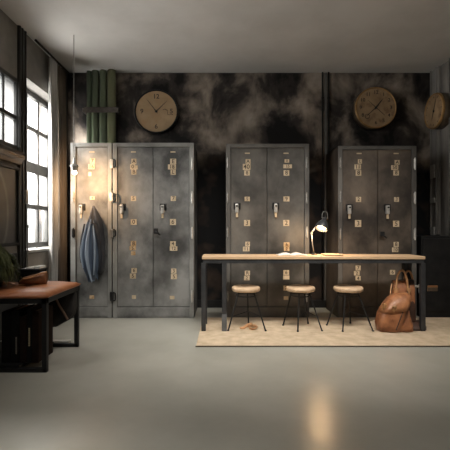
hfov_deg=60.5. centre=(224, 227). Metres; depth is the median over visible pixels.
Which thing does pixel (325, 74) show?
pipe
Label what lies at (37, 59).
wall
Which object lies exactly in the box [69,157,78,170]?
socket
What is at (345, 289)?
stool
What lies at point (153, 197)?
locker
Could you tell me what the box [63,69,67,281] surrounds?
curtain
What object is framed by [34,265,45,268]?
notebook
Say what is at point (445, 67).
wall
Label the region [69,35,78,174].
pendant lamp
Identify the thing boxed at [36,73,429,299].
wall
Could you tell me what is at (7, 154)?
trim
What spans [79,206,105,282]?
coat
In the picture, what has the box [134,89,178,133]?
wall clock
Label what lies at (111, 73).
pipe
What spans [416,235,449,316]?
base cabinet
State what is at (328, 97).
conduit
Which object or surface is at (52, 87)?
curtain
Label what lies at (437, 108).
wall clock
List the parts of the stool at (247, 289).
leg, seat, leg, leg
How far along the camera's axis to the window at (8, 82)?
3.77 m
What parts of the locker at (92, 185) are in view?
number plate, door, number plate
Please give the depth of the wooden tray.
4.05 m
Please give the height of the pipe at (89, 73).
3.000 m
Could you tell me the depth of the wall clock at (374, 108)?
4.96 m
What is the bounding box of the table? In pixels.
[201,254,425,330]
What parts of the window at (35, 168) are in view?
sill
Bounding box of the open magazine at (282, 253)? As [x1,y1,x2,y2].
[277,252,307,255]
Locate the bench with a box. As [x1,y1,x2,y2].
[0,281,80,372]
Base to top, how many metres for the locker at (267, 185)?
2.029 m
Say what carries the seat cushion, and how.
on the bench
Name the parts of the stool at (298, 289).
leg, leg, seat, leg, leg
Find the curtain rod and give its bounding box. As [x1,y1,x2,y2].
[34,39,72,77]
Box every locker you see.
[71,143,112,317]
[110,143,196,317]
[226,144,308,316]
[326,146,418,316]
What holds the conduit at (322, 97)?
attached to the wall at (216, 110)
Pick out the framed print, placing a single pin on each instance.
(9, 175)
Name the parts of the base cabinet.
label plate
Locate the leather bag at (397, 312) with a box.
[375,270,426,331]
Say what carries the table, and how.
on the rug
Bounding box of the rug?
[195,317,449,346]
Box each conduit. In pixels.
[321,72,323,299]
[327,72,329,152]
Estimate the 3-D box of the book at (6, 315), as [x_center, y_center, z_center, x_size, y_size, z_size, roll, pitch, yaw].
[-1.625,0.811,2.980,0.063,0.377,0.240,0,0,0]
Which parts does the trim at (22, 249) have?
latch plate, bolt rod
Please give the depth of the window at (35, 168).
4.68 m
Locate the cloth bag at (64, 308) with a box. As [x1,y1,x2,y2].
[49,291,76,326]
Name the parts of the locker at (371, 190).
number plate, number plate, number plate, door, handle, door, number plate, number plate, number plate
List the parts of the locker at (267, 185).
number plate, number plate, number plate, door, door, number plate, number plate, number plate, number plate, number plate, number plate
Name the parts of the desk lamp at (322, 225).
arm, lamp shade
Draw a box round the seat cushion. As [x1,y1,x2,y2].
[0,281,80,297]
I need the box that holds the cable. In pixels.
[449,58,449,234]
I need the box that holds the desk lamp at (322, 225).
[310,211,327,254]
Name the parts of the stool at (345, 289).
leg, leg, seat, leg, leg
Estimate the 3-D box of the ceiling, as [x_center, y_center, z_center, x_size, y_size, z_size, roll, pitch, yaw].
[0.265,-2.125,1.950,5.530,0.150,6.700,0,0,0]
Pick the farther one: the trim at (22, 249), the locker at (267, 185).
the locker at (267, 185)
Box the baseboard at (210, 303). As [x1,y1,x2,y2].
[197,300,325,307]
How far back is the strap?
3.98 m
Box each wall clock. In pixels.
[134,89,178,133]
[352,87,396,130]
[424,92,449,129]
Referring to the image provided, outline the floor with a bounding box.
[0,308,449,449]
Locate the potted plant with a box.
[0,244,22,285]
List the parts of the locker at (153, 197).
number plate, number plate, number plate, number plate, door, door, number plate, number plate, number plate, number plate, number plate, number plate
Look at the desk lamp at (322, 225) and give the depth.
4.12 m
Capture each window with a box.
[0,67,16,149]
[27,89,48,252]
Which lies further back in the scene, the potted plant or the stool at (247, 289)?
the stool at (247, 289)
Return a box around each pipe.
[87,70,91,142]
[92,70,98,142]
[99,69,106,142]
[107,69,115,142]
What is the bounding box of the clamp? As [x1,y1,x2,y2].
[82,107,120,114]
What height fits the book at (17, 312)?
0.391 m
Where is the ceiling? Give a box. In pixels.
[0,0,449,72]
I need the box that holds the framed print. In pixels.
[0,162,19,246]
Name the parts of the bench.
foot rail, seat frame, leg, foot rail, leg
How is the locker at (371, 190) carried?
on the floor
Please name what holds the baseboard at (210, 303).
attached to the wall at (216, 110)
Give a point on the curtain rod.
(35, 40)
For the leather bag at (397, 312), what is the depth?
3.87 m
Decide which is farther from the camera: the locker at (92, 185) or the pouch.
the locker at (92, 185)
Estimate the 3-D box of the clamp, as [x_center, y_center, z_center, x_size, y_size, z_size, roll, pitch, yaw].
[-1.600,-1.516,5.016,0.464,0.070,0.163,0,0,0]
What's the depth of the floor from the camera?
2.40 m
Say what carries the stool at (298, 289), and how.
on the rug
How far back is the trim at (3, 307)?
3.69 m
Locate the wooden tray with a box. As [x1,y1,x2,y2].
[321,253,342,255]
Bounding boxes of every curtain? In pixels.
[48,57,58,280]
[57,64,66,281]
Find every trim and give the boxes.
[0,144,24,164]
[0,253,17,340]
[17,25,28,305]
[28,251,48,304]
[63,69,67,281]
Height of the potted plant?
0.336 m
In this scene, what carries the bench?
on the floor
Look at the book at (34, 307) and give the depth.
2.86 m
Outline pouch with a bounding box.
[19,271,47,283]
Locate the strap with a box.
[240,323,257,329]
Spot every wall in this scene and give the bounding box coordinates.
[0,9,49,253]
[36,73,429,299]
[439,60,449,235]
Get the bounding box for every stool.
[227,284,266,330]
[282,284,322,331]
[326,284,373,331]
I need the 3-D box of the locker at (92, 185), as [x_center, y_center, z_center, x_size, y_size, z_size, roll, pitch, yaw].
[-1.556,0.029,4.734,0.478,2.041,0.591,0,0,0]
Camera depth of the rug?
3.80 m
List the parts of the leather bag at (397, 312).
leather panel, handle, handle, leather panel, panel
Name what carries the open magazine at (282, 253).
on the table
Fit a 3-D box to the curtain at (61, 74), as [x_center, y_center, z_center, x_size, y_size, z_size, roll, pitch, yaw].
[-2.012,-0.465,4.735,0.059,3.000,0.233,0,0,0]
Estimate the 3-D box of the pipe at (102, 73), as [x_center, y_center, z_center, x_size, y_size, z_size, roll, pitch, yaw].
[-1.589,-0.550,5.037,0.096,3.000,0.096,0,0,0]
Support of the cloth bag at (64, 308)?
hanging from the bench

